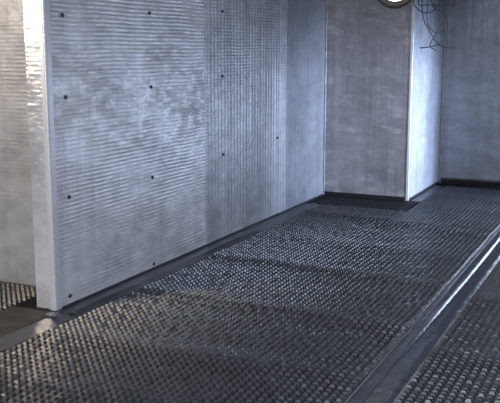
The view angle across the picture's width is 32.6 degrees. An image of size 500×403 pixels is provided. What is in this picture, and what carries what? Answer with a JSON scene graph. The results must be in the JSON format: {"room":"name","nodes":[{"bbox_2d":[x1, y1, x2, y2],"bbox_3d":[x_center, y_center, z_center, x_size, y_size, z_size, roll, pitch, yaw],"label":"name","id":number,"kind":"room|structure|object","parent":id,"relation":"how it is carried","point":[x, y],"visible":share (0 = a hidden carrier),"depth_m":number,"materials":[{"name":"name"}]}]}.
{"room":"industrial corridor","nodes":[
{"label":"industrial corridor","id":0,"kind":"room"},
{"bbox_2d":[0,0,35,285],"bbox_3d":[-2.530,-0.875,6.169,3.125,2.750,0.120,5,11,25],"label":"wall","id":1,"kind":"structure","parent":0,"point":[17,253],"depth_m":5.75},
{"bbox_2d":[23,0,325,311],"bbox_3d":[0.044,-1.163,7.779,0.145,2.750,6.130,5,11,25],"label":"wall","id":2,"kind":"structure","parent":0,"point":[114,132],"depth_m":6.29,"materials":[{"name":"concrete"}]},
{"bbox_2d":[36,306,47,310],"bbox_3d":[-1.289,0.667,5.295,0.085,0.022,0.011,5,11,25],"label":"baseboard","id":3,"kind":"structure","parent":2,"relation":"attached to","point":[37,307],"depth_m":5.29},
{"bbox_2d":[38,0,61,310],"bbox_3d":[-1.197,-0.681,5.047,0.037,2.738,0.057,5,11,25],"label":"trim","id":4,"kind":"structure","parent":2,"relation":"attached to","point":[44,13],"depth_m":5.10,"materials":[{"name":"grey metal"}]},
{"bbox_2d":[62,194,323,308],"bbox_3d":[-0.178,0.295,7.371,0.011,0.022,4.630,5,11,25],"label":"baseboard","id":5,"kind":"structure","parent":2,"relation":"attached to","point":[316,197],"depth_m":6.58,"materials":[{"name":"black metal"}]},
{"bbox_2d":[0,184,499,402],"bbox_3d":[-0.030,0.765,5.090,8.800,0.100,12.000,5,11,25],"label":"floor","id":6,"kind":"structure","parent":0,"point":[437,184],"depth_m":5.07,"materials":[{"name":"concrete"}]},
{"bbox_2d":[0,282,36,310],"bbox_3d":[-2.546,0.701,5.067,1.655,0.035,2.240,5,11,25],"label":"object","id":7,"kind":"object","parent":6,"relation":"on","point":[12,294],"visible":0.88,"depth_m":5.60,"materials":[{"name":"black plastic"}]},
{"bbox_2d":[15,296,36,308],"bbox_3d":[-1.326,0.631,5.513,0.160,0.014,0.385,5,11,25],"label":"strip","id":8,"kind":"object","parent":6,"relation":"on","point":[32,302],"visible":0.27,"depth_m":5.41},
{"bbox_2d":[0,306,52,336],"bbox_3d":[-1.794,0.840,4.345,0.322,0.014,2.150,5,11,25],"label":"strip","id":9,"kind":"object","parent":6,"relation":"on","point":[13,318],"visible":0.98,"depth_m":5.14,"materials":[{"name":"grey metal"}]},
{"bbox_2d":[0,313,78,352],"bbox_3d":[-1.563,0.860,4.239,0.172,0.014,2.150,5,11,25],"label":"strip","id":10,"kind":"object","parent":6,"relation":"on","point":[23,334],"visible":0.9,"depth_m":4.90,"materials":[{"name":"grey metal"}]},
{"bbox_2d":[46,310,59,315],"bbox_3d":[-1.191,0.670,5.155,0.070,0.033,0.055,5,11,25],"label":"scrap","id":11,"kind":"object","parent":10,"relation":"on","point":[49,313],"visible":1,"depth_m":5.15,"materials":[{"name":"metal"}]},
{"bbox_2d":[59,203,318,315],"bbox_3d":[-0.223,0.350,7.049,0.176,0.027,4.100,5,11,25],"label":"strip","id":12,"kind":"object","parent":6,"relation":"on","point":[82,307],"visible":0.96,"depth_m":6.33,"materials":[{"name":"black plastic"}]},
{"bbox_2d":[0,291,405,402],"bbox_3d":[-0.524,0.881,4.055,1.850,0.036,2.700,5,11,25],"label":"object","id":13,"kind":"object","parent":6,"relation":"on","point":[136,347],"visible":1,"depth_m":4.45,"materials":[{"name":"black plastic"}]},
{"bbox_2d":[134,204,499,332],"bbox_3d":[0.815,0.377,6.859,1.850,0.040,3.565,5,11,25],"label":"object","id":14,"kind":"object","parent":6,"relation":"on","point":[384,268],"visible":0.99,"depth_m":6.29,"materials":[{"name":"black plastic"}]},
{"bbox_2d":[308,195,419,211],"bbox_3d":[1.184,0.018,8.956,1.070,0.008,0.560,5,11,25],"label":"channel","id":15,"kind":"object","parent":6,"relation":"on","point":[366,203],"visible":0.93,"depth_m":8.95,"materials":[{"name":"black metal"}]},
{"bbox_2d":[346,229,499,402],"bbox_3d":[1.539,0.541,5.996,0.192,0.021,8.020,5,11,25],"label":"rail","id":16,"kind":"object","parent":6,"relation":"on","point":[395,371],"visible":1,"depth_m":4.83,"materials":[{"name":"grey metal"}]},
{"bbox_2d":[409,185,445,202],"bbox_3d":[1.988,-0.088,9.530,0.130,0.014,1.140,5,11,25],"label":"strip","id":17,"kind":"object","parent":6,"relation":"on","point":[422,197],"visible":0.94,"depth_m":9.46,"materials":[{"name":"black plastic"}]},
{"bbox_2d":[395,262,499,402],"bbox_3d":[2.617,0.622,5.496,2.170,0.038,8.020,5,11,25],"label":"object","id":18,"kind":"object","parent":6,"relation":"on","point":[464,366],"visible":1,"depth_m":4.39,"materials":[{"name":"black plastic"}]},
{"bbox_2d":[409,186,499,219],"bbox_3d":[2.356,-0.013,9.037,0.940,0.040,1.730,5,11,25],"label":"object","id":19,"kind":"object","parent":6,"relation":"on","point":[465,201],"visible":0.99,"depth_m":8.89,"materials":[{"name":"black plastic"}]},
{"bbox_2d":[436,183,499,189],"bbox_3d":[3.797,-0.071,9.455,3.450,0.008,0.240,5,11,25],"label":"channel","id":20,"kind":"object","parent":6,"relation":"on","point":[439,184],"visible":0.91,"depth_m":10.02,"materials":[{"name":"black metal"}]},
{"bbox_2d":[325,0,444,200],"bbox_3d":[1.562,-1.506,9.693,0.950,2.750,1.520,5,11,25],"label":"wall","id":21,"kind":"structure","parent":0,"point":[369,42],"depth_m":9.10,"materials":[{"name":"concrete"}]},
{"bbox_2d":[323,0,327,193],"bbox_3d":[0.814,-1.424,9.201,0.018,2.738,0.018,5,11,25],"label":"trim","id":22,"kind":"structure","parent":21,"relation":"attached to","point":[326,0],"depth_m":9.24,"materials":[{"name":"grey metal"}]},
{"bbox_2d":[324,191,404,200],"bbox_3d":[1.232,-0.055,9.248,0.900,0.050,0.013,5,11,25],"label":"baseboard","id":23,"kind":"structure","parent":21,"relation":"attached to","point":[382,197],"depth_m":9.24,"materials":[{"name":"black metal"}]},
{"bbox_2d":[405,0,414,200],"bbox_3d":[1.667,-1.357,8.829,0.028,2.738,0.036,5,11,25],"label":"trim","id":24,"kind":"structure","parent":21,"relation":"attached to","point":[413,6],"depth_m":8.87,"materials":[{"name":"grey metal"}]},
{"bbox_2d":[409,181,438,200],"bbox_3d":[1.981,-0.125,9.695,0.011,0.030,1.360,5,11,25],"label":"baseboard","id":25,"kind":"structure","parent":21,"relation":"attached to","point":[437,182],"depth_m":9.62,"materials":[{"name":"metal"}]},
{"bbox_2d":[439,0,499,182],"bbox_3d":[4.373,-1.414,9.180,4.580,2.750,0.133,5,11,25],"label":"wall","id":26,"kind":"structure","parent":0,"point":[471,113],"depth_m":9.98,"materials":[{"name":"concrete"}]},
{"bbox_2d":[438,0,447,181],"bbox_3d":[2.283,-1.579,10.068,0.030,2.738,0.014,5,11,25],"label":"trim","id":27,"kind":"structure","parent":26,"relation":"attached to","point":[446,1],"depth_m":10.13,"materials":[{"name":"grey metal"}]},
{"bbox_2d":[441,177,499,186],"bbox_3d":[4.359,-0.084,9.340,4.540,0.075,0.016,5,11,25],"label":"baseboard","id":28,"kind":"structure","parent":26,"relation":"attached to","point":[449,181],"depth_m":10.14,"materials":[{"name":"black metal"}]},
{"bbox_3d":[-0.030,-2.040,4.588,8.800,0.100,12.000,5,11,25],"label":"ceiling","id":29,"kind":"structure","parent":0,"visible":0},
{"bbox_2d":[378,0,411,8],"bbox_3d":[1.294,-2.115,7.568,0.387,0.803,0.136,2,10,9],"label":"round lamp","id":30,"kind":"object","parent":29,"relation":"hanging from","point":[393,4],"visible":1,"depth_m":7.59,"materials":[{"name":"white"}]},
{"bbox_2d":[413,0,455,49],"bbox_3d":[1.824,-2.087,8.454,0.479,1.170,0.192,5,11,25],"label":"cable tangle","id":31,"kind":"object","parent":29,"relation":"hanging from","point":[454,3],"visible":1,"depth_m":8.46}
]}

